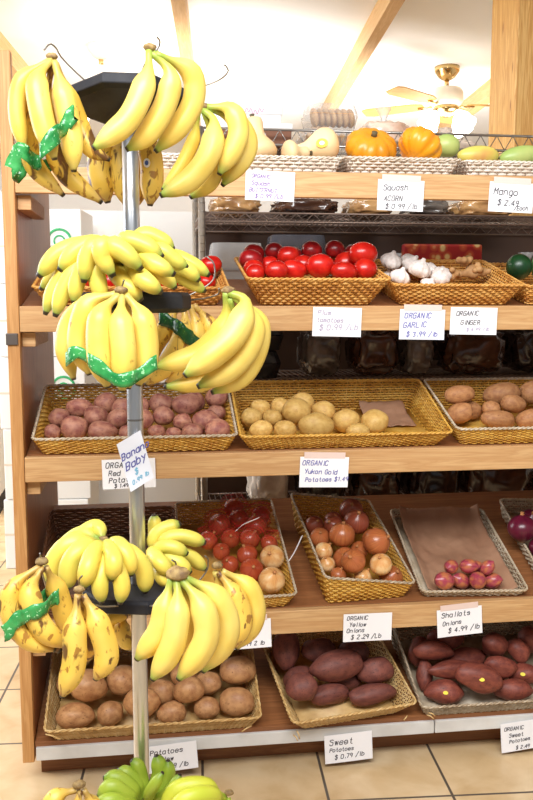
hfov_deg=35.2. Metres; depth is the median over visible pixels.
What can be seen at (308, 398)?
potato
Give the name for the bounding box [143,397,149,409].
potato
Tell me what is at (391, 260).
garlic bulb
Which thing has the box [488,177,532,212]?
price card
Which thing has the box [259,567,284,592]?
onion
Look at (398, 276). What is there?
garlic bulb
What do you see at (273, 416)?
potato
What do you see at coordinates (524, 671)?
sweet potato
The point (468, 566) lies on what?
shallot
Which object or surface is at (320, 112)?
biscuit
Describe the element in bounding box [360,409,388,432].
potato
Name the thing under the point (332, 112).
biscuit
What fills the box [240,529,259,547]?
onion
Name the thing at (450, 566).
shallot
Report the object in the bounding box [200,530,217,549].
onion
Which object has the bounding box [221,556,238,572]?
onion
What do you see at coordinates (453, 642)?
sweet potato
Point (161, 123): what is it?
banana bunch
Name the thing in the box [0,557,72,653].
banana bunch
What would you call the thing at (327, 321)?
price card
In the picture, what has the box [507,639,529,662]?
sweet potato
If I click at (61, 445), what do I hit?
wicker basket
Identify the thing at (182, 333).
banana bunch
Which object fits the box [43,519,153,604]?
banana bunch
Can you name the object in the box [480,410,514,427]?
potato
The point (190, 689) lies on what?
potato
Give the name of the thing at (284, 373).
shelf
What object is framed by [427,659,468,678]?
sweet potato
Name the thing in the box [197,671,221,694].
potato
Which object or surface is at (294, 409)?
potato
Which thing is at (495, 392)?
potato
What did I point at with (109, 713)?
potato
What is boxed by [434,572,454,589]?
shallot
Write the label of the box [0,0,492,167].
ceiling
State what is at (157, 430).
potato
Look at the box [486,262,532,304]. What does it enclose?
wicker basket
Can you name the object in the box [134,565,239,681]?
banana bunch
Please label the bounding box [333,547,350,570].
onion
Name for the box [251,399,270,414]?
potato
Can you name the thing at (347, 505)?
onion
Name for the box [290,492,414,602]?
wicker basket
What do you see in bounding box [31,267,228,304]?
wicker basket
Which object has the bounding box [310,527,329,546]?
onion
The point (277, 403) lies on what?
potato
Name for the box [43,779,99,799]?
banana bunch
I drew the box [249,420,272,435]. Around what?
potato
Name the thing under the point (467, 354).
plastic bag
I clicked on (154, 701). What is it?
potato
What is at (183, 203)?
wall
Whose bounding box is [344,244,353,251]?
tomato
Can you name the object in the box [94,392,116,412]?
potato
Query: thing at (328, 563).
onion
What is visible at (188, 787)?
banana bunch
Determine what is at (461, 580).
shallot
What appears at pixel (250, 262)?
tomato
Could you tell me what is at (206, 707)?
potato
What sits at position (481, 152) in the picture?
mango
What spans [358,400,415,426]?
paper sheet
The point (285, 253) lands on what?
tomato
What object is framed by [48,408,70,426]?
potato
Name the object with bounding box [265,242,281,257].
tomato
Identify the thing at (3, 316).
carton
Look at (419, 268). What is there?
garlic bulb
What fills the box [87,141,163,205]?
banana bunch
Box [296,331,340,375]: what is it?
plastic bag
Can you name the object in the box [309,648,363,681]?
sweet potato
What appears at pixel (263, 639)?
price card
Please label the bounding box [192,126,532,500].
wire rack
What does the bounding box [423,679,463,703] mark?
sweet potato
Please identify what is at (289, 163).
wicker basket
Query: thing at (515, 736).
price card
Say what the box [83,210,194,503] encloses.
wall
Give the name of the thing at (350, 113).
biscuit
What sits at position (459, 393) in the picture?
potato
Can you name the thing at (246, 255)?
tomato
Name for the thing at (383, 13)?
trim
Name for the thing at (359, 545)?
onion
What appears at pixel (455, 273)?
ginger root
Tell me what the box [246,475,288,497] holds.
plastic bag
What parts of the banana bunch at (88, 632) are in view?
crown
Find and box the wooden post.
[488,0,532,215]
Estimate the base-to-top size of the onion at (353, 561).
0.067 m
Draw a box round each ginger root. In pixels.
[449,267,459,280]
[456,256,472,266]
[457,264,478,278]
[472,262,490,276]
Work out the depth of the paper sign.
1.60 m
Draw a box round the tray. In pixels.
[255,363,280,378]
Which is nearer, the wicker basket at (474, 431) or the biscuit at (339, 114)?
the wicker basket at (474, 431)
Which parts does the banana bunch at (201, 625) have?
crown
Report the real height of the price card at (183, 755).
0.090 m
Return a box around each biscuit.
[310,108,318,126]
[317,108,324,127]
[323,108,330,126]
[329,109,336,127]
[335,109,342,127]
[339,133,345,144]
[341,109,348,127]
[347,109,354,127]
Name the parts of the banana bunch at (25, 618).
crown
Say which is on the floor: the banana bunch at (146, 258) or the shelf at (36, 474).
the shelf at (36, 474)
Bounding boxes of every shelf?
[0,50,532,771]
[195,211,532,235]
[196,126,532,169]
[198,487,460,500]
[242,367,532,389]
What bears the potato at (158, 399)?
in the wicker basket at (61, 445)
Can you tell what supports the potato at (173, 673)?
in the wicker basket at (191, 722)
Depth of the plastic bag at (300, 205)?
3.03 m
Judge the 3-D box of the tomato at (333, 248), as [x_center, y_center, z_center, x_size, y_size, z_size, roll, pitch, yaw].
[0.202,-0.445,2.478,0.059,0.054,0.053,-1,7,-8]
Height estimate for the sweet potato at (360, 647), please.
0.085 m
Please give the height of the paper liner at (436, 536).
0.174 m
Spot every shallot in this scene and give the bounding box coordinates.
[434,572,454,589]
[444,560,458,573]
[453,573,469,588]
[459,559,479,573]
[469,572,485,588]
[479,560,494,574]
[485,573,502,588]
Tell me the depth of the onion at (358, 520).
2.52 m
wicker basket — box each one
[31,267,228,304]
[31,382,237,453]
[38,506,174,617]
[43,648,261,739]
[162,153,342,171]
[174,497,296,606]
[231,378,452,449]
[234,256,390,304]
[262,631,416,740]
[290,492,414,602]
[337,156,460,174]
[374,259,524,304]
[390,508,527,596]
[391,621,532,719]
[423,377,532,444]
[451,160,532,175]
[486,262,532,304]
[499,498,532,569]
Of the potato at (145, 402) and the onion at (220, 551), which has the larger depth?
the onion at (220, 551)
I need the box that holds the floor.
[0,508,532,799]
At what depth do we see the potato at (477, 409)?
2.51 m
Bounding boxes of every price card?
[102,458,155,489]
[149,740,197,773]
[234,614,271,649]
[245,170,294,201]
[299,452,348,486]
[312,307,361,336]
[324,730,372,763]
[343,612,391,641]
[377,174,423,211]
[399,304,444,339]
[437,601,481,637]
[450,307,497,334]
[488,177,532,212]
[500,719,532,752]
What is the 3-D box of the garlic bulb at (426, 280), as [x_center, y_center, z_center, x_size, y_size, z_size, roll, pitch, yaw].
[0.470,-0.334,2.443,0.044,0.043,0.050,2,7,19]
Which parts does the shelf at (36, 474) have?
post, panel, rail, rail, rail, rail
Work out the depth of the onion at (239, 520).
2.58 m
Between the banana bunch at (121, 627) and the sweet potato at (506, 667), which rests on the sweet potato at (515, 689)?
the sweet potato at (506, 667)
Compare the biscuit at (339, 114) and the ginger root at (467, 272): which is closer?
the ginger root at (467, 272)
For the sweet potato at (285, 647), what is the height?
0.114 m
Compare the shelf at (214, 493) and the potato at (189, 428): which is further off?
the shelf at (214, 493)
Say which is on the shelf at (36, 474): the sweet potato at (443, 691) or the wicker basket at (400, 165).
the wicker basket at (400, 165)
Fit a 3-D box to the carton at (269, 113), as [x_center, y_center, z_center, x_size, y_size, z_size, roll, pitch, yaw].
[-0.095,-1.027,3.071,0.278,0.066,0.230,-1,7,-8]
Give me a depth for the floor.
2.38 m
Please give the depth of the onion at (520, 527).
2.58 m
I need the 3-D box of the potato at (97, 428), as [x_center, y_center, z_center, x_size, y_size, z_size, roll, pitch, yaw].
[-0.443,0.088,2.274,0.082,0.064,0.059,-3,7,-24]
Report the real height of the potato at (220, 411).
0.047 m
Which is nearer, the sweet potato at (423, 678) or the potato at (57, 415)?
the potato at (57, 415)
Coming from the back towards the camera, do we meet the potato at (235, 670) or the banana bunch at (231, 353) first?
the potato at (235, 670)
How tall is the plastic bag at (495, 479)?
0.262 m
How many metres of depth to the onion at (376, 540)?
2.42 m
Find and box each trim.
[0,32,86,156]
[171,0,200,127]
[301,0,404,161]
[396,79,489,156]
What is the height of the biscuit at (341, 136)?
0.050 m
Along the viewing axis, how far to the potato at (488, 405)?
2.48 m
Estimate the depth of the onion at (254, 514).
2.55 m
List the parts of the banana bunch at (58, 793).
crown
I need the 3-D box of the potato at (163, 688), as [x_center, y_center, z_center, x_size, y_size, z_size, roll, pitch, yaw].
[-0.297,0.839,2.413,0.083,0.074,0.078,0,7,0]
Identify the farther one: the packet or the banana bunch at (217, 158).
the packet
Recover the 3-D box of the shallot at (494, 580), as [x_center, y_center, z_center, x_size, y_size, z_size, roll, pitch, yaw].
[0.658,0.527,2.454,0.051,0.048,0.054,-2,7,-17]
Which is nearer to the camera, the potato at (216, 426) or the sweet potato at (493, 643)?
the potato at (216, 426)
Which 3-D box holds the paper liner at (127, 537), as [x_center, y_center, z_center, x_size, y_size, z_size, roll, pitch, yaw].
[-0.453,0.491,2.449,0.311,0.131,0.329,-1,7,-8]
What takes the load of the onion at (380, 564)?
in the wicker basket at (334, 589)
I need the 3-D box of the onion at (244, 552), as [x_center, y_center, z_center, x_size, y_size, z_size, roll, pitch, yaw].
[-0.057,0.451,2.462,0.062,0.066,0.062,-3,7,-22]
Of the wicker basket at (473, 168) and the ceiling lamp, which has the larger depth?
the ceiling lamp
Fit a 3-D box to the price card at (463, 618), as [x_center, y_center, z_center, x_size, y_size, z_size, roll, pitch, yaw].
[0.551,0.626,2.396,0.138,0.104,0.005,-1,7,-8]
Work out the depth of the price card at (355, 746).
2.40 m
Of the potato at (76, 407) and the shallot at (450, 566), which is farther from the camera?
the shallot at (450, 566)
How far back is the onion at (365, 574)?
2.38 m
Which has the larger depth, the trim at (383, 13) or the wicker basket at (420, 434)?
the trim at (383, 13)
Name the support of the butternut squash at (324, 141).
in the wicker basket at (289, 163)
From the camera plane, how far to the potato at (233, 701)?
2.36 m
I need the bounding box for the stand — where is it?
[39,36,228,779]
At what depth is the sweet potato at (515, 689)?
2.46 m
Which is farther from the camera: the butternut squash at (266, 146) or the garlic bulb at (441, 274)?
the garlic bulb at (441, 274)
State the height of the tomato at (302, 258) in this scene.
0.056 m
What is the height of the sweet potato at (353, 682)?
0.059 m
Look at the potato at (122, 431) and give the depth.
2.28 m
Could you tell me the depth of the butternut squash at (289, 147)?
2.22 m
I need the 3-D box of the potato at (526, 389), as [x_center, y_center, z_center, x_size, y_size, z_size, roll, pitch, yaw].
[0.810,-0.024,2.554,0.082,0.072,0.066,-1,7,-10]
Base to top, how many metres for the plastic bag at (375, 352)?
0.243 m
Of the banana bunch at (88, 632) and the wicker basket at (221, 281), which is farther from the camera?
the wicker basket at (221, 281)
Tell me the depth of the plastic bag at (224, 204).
2.99 m
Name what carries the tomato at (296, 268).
in the wicker basket at (306, 290)
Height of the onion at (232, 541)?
0.058 m
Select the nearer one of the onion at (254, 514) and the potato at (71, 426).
the potato at (71, 426)
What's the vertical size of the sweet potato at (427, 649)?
0.063 m
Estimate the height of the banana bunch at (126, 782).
0.108 m
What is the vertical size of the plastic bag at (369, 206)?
0.117 m
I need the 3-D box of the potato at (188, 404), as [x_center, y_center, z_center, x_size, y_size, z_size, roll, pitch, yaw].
[-0.226,0.012,2.370,0.080,0.062,0.065,2,7,20]
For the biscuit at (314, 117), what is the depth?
3.01 m
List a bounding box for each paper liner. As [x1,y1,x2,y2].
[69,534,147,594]
[399,504,517,590]
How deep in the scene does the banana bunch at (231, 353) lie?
1.55 m
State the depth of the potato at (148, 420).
2.30 m
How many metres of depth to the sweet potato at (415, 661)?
2.57 m
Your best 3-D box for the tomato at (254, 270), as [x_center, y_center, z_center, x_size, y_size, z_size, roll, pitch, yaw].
[-0.030,-0.346,2.284,0.053,0.047,0.047,0,7,-2]
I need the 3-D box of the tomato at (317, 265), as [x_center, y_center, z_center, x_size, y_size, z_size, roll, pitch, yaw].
[0.148,-0.373,2.337,0.079,0.067,0.065,-2,7,-16]
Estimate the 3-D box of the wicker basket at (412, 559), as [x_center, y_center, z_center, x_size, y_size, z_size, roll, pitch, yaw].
[0.585,0.466,2.617,0.324,0.164,0.430,-1,7,-4]
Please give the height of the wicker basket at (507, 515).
0.186 m
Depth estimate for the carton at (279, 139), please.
2.98 m
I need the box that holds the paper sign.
[117,431,153,491]
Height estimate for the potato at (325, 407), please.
0.064 m
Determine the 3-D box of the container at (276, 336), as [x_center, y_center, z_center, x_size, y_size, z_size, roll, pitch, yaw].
[-0.075,-0.239,3.128,0.265,0.099,0.224,-1,7,-8]
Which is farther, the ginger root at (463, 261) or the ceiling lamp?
the ceiling lamp
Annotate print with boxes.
[50,228,70,246]
[54,376,75,398]
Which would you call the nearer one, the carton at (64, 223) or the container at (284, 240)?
the container at (284, 240)
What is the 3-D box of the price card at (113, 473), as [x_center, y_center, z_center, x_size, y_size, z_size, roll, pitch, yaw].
[-0.364,0.195,2.221,0.141,0.082,0.003,-1,7,-8]
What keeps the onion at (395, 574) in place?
in the wicker basket at (334, 589)
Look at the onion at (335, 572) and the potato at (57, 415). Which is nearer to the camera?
the potato at (57, 415)
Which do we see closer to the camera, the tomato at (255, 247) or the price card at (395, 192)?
the price card at (395, 192)
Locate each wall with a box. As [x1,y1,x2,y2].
[0,162,459,213]
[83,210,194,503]
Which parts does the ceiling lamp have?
motor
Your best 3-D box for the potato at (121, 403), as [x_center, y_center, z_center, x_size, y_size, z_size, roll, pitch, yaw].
[-0.406,0.023,2.364,0.056,0.055,0.055,2,7,18]
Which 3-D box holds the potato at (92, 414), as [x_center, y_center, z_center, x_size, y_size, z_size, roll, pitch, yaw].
[-0.473,0.046,2.325,0.063,0.060,0.066,5,8,34]
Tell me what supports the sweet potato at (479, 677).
in the wicker basket at (472, 701)
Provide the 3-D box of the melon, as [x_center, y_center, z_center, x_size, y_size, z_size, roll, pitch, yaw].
[0.735,-0.387,2.444,0.074,0.076,0.074,1,7,7]
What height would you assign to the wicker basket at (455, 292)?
0.139 m
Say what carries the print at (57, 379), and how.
attached to the carton at (60, 376)
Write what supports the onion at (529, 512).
in the wicker basket at (507, 515)
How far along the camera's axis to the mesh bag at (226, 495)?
2.53 m
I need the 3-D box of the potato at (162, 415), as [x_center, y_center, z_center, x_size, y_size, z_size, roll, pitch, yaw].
[-0.287,0.043,2.347,0.059,0.057,0.052,-3,7,-21]
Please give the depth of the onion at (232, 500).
2.64 m
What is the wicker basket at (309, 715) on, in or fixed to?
on the shelf at (36, 474)
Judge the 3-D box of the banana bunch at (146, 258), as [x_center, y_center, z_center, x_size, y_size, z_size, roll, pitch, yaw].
[-0.247,-0.224,1.460,0.311,0.160,0.167,-1,7,-8]
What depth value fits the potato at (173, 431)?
2.30 m
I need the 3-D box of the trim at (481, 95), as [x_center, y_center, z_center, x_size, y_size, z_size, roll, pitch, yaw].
[1.605,-2.301,6.547,0.072,0.120,7.400,0,7,-3]
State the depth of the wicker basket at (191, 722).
2.37 m
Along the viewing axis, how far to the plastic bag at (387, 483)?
3.18 m
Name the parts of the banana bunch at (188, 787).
crown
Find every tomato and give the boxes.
[106,275,114,285]
[200,275,215,286]
[201,255,221,273]
[239,250,262,266]
[243,244,264,257]
[243,259,263,272]
[246,264,264,277]
[263,256,277,269]
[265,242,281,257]
[265,261,287,277]
[277,246,299,261]
[284,260,306,277]
[294,255,309,274]
[301,241,321,256]
[306,254,333,277]
[325,240,344,257]
[330,262,357,277]
[334,251,354,264]
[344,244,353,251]
[349,242,377,263]
[354,258,376,277]
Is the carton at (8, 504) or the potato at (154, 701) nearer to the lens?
the potato at (154, 701)
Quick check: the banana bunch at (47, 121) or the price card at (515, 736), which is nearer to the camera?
the banana bunch at (47, 121)
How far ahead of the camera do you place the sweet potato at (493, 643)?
2.53 m
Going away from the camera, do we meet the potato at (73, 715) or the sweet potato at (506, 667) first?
the potato at (73, 715)
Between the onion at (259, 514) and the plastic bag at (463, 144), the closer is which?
the onion at (259, 514)
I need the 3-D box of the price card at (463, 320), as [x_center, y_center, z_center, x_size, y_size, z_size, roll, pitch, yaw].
[0.567,-0.216,2.297,0.134,0.076,0.003,-1,7,-7]
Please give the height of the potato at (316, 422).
0.075 m
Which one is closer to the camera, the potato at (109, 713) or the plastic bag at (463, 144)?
the potato at (109, 713)
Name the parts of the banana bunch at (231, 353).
crown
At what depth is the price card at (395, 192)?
2.23 m
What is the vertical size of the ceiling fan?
0.459 m
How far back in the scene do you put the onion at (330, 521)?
2.53 m
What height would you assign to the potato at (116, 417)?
0.057 m
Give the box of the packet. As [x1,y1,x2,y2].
[401,244,481,279]
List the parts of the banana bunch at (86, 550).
crown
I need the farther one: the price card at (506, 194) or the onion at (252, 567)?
the onion at (252, 567)
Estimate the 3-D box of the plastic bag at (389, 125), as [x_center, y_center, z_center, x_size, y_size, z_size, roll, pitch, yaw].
[0.435,-1.000,3.116,0.185,0.162,0.163,-1,7,-8]
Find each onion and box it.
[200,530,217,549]
[208,513,229,534]
[212,543,229,560]
[221,529,239,548]
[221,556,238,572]
[224,498,243,515]
[229,508,248,528]
[237,544,257,562]
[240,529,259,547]
[240,558,263,580]
[245,513,266,534]
[252,506,269,520]
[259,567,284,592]
[260,535,277,548]
[260,545,283,567]
[305,516,322,532]
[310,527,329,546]
[315,542,332,558]
[320,557,334,572]
[323,516,341,531]
[324,511,341,520]
[329,521,354,546]
[330,567,345,581]
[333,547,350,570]
[339,498,362,518]
[341,549,365,573]
[344,510,368,533]
[350,541,367,556]
[354,568,371,584]
[363,528,389,554]
[369,553,391,575]
[379,565,402,589]
[507,511,532,541]
[523,509,532,518]
[528,539,532,555]
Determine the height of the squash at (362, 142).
0.117 m
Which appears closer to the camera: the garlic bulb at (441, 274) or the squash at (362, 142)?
the squash at (362, 142)
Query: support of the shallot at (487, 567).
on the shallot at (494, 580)
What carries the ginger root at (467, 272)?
in the wicker basket at (455, 292)
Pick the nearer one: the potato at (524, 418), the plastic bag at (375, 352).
the potato at (524, 418)
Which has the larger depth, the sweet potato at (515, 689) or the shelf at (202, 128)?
the shelf at (202, 128)
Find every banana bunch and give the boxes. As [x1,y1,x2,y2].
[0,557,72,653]
[5,52,110,204]
[36,226,210,317]
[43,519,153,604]
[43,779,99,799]
[55,286,158,391]
[58,585,118,697]
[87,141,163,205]
[91,42,205,153]
[97,754,181,799]
[107,614,131,650]
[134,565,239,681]
[143,301,214,386]
[146,513,206,586]
[157,286,270,394]
[159,101,257,199]
[161,776,233,799]
[211,562,265,649]
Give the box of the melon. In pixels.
[506,254,531,279]
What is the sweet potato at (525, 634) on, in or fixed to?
in the wicker basket at (472, 701)
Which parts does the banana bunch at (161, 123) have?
crown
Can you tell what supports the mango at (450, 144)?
in the wicker basket at (473, 168)
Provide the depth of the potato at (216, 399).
2.42 m
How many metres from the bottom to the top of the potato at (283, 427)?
0.051 m
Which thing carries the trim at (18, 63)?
attached to the wall at (183, 203)
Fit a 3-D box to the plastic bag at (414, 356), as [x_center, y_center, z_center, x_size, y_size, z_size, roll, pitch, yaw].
[0.565,-0.209,3.249,0.114,0.218,0.249,-1,7,-8]
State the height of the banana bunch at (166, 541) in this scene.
0.119 m
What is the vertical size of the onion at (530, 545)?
0.075 m
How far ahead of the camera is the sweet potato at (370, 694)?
2.42 m
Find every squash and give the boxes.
[248,114,276,164]
[281,140,312,155]
[298,127,338,156]
[345,128,396,167]
[398,126,441,165]
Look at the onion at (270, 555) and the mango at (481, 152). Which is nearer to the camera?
the mango at (481, 152)
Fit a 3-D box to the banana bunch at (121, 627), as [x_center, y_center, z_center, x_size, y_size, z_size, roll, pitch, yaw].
[-0.302,0.462,1.690,0.072,0.096,0.071,-1,7,-8]
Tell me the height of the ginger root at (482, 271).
0.043 m
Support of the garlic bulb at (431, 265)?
in the wicker basket at (455, 292)
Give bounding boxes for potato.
[44,424,60,437]
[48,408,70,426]
[55,702,94,728]
[61,415,88,440]
[66,398,93,416]
[70,669,107,702]
[84,406,108,424]
[88,421,117,442]
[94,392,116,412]
[97,701,122,725]
[106,665,132,694]
[107,409,126,428]
[111,398,126,410]
[118,425,127,436]
[123,687,160,716]
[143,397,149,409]
[143,409,153,429]
[147,425,165,438]
[149,393,172,411]
[149,679,175,704]
[153,405,173,424]
[157,700,186,722]
[165,427,181,439]
[170,662,196,684]
[172,394,201,414]
[173,413,191,429]
[173,676,204,702]
[181,423,203,439]
[188,392,204,410]
[191,409,219,430]
[194,696,219,718]
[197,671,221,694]
[205,388,227,405]
[205,418,229,438]
[208,405,225,418]
[219,655,255,684]
[219,687,254,716]
[241,408,261,426]
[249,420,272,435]
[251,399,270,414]
[262,409,281,425]
[271,397,286,414]
[272,633,299,670]
[273,420,296,438]
[282,398,310,423]
[283,666,312,686]
[285,672,317,700]
[293,392,314,406]
[298,412,333,434]
[301,638,335,661]
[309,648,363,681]
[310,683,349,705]
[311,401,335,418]
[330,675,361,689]
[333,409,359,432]
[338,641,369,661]
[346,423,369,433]
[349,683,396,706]
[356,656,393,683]
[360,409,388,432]
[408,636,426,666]
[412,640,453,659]
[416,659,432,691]
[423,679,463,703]
[426,628,464,648]
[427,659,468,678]
[441,647,485,662]
[444,385,474,403]
[447,403,472,422]
[455,661,503,693]
[466,401,482,419]
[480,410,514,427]
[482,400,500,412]
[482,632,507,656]
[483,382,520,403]
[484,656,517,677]
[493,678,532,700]
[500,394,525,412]
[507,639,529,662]
[509,663,532,684]
[515,409,532,426]
[518,626,532,652]
[520,381,532,403]
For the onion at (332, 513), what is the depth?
2.59 m
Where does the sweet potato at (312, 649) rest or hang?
in the wicker basket at (309, 715)
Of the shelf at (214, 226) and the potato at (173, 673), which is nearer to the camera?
the potato at (173, 673)
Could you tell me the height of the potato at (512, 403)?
0.058 m
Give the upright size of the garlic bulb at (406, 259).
0.057 m
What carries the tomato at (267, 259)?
in the wicker basket at (306, 290)
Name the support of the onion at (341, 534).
in the wicker basket at (334, 589)
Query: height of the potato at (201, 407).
0.057 m
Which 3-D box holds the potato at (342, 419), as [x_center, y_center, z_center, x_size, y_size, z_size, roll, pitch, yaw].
[0.227,0.059,2.396,0.077,0.069,0.070,0,7,1]
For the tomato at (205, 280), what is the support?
in the wicker basket at (221, 281)
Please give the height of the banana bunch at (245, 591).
0.180 m
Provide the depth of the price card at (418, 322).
2.28 m
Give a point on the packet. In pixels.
(427, 251)
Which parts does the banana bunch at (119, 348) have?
crown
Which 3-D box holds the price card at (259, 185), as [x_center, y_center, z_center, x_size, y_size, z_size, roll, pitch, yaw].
[0.009,-0.556,2.182,0.131,0.080,0.003,-1,7,-8]
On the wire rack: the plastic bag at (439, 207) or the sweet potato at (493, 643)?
the plastic bag at (439, 207)
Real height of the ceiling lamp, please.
0.459 m
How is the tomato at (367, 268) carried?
in the wicker basket at (306, 290)
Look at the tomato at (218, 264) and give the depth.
2.36 m
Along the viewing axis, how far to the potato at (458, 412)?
2.45 m
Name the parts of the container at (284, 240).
lid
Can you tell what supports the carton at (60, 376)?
on the carton at (66, 489)
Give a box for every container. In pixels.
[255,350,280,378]
[265,234,325,275]
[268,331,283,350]
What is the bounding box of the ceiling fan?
[362,64,488,137]
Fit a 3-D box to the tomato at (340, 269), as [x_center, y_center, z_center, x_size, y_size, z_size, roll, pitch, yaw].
[0.214,-0.354,2.312,0.077,0.054,0.056,-1,7,-12]
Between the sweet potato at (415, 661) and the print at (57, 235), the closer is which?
the sweet potato at (415, 661)
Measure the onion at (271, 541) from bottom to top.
0.054 m
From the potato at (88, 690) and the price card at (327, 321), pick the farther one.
the potato at (88, 690)
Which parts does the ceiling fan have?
blade, blade, lamp shade, blade, motor, lamp shade, lamp shade, blade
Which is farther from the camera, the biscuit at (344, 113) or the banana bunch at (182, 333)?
the biscuit at (344, 113)
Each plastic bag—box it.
[208,197,261,216]
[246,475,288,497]
[269,198,337,217]
[294,475,345,495]
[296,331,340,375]
[341,199,391,218]
[345,330,398,375]
[348,472,400,495]
[362,120,408,152]
[396,333,433,374]
[399,200,448,219]
[400,470,460,493]
[433,330,504,373]
[445,201,511,219]
[459,140,476,147]
[459,468,532,491]
[502,330,532,372]
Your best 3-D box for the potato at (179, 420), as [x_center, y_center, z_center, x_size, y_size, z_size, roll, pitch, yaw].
[-0.233,0.060,2.333,0.053,0.047,0.045,-1,7,-5]
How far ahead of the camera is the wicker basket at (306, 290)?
2.23 m
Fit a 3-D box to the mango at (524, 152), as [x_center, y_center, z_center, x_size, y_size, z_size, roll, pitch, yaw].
[0.717,-0.689,2.374,0.133,0.060,0.054,-1,7,-10]
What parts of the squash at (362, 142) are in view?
stem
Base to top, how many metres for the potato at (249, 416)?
0.055 m
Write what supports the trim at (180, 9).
attached to the wall at (183, 203)
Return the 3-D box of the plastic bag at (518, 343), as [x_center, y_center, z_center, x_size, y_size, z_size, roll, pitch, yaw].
[1.071,-0.229,3.314,0.269,0.242,0.249,-1,7,-8]
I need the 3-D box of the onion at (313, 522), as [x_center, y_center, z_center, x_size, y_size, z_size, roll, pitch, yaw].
[0.147,0.381,2.563,0.057,0.055,0.055,1,7,11]
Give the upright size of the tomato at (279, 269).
0.053 m
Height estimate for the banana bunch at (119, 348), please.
0.169 m
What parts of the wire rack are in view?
post, post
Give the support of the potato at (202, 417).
in the wicker basket at (61, 445)
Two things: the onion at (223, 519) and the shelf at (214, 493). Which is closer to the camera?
the onion at (223, 519)
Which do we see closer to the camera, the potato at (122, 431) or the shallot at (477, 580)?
the potato at (122, 431)
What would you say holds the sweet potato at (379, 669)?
in the wicker basket at (309, 715)
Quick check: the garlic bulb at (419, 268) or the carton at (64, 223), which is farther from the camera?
the carton at (64, 223)
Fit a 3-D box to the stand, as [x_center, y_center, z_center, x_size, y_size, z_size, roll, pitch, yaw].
[-0.249,0.254,1.620,0.440,1.773,0.479,-1,7,-8]
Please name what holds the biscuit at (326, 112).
in the container
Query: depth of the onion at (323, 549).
2.44 m
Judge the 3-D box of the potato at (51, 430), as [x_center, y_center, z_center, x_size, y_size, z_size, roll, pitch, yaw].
[-0.583,0.088,2.292,0.046,0.045,0.042,-1,7,-10]
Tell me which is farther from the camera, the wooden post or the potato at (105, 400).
the wooden post
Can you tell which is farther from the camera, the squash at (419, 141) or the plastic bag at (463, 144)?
the plastic bag at (463, 144)
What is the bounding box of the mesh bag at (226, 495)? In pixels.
[197,492,302,560]
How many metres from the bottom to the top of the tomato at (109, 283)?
0.053 m
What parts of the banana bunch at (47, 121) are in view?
crown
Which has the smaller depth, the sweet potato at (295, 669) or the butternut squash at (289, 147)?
the butternut squash at (289, 147)
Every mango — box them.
[439,134,459,156]
[455,145,498,165]
[498,145,532,160]
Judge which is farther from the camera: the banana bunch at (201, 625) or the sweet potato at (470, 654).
the sweet potato at (470, 654)
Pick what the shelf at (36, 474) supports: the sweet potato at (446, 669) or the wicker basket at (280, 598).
the wicker basket at (280, 598)
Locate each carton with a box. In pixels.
[0,209,92,283]
[0,284,56,356]
[0,357,96,428]
[3,429,98,499]
[4,486,98,567]
[201,102,282,125]
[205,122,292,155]
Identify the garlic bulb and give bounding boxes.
[380,250,401,268]
[389,267,409,283]
[401,254,417,272]
[408,258,430,277]
[421,278,434,283]
[426,262,436,277]
[430,266,451,283]
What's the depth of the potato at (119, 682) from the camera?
2.38 m
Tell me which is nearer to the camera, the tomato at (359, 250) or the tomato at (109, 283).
the tomato at (109, 283)
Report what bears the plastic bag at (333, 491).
on the wire rack
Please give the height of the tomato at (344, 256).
0.064 m
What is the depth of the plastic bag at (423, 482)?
3.21 m
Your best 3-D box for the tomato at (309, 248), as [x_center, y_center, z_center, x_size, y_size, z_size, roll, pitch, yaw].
[0.133,-0.439,2.467,0.061,0.056,0.055,-2,7,-16]
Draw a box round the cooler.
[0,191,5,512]
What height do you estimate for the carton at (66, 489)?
0.349 m
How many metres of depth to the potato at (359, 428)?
2.34 m
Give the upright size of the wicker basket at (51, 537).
0.220 m
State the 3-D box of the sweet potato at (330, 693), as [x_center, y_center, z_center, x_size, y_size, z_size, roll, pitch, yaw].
[0.181,0.856,2.442,0.128,0.065,0.061,-2,7,-18]
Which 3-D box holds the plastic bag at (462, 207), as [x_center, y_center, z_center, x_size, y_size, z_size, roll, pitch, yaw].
[0.811,-0.751,3.220,0.234,0.117,0.249,-1,7,-8]
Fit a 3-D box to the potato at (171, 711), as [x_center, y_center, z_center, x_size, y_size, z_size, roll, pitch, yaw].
[-0.265,0.874,2.352,0.083,0.058,0.058,0,7,-4]
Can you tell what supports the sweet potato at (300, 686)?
in the wicker basket at (309, 715)
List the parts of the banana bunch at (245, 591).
crown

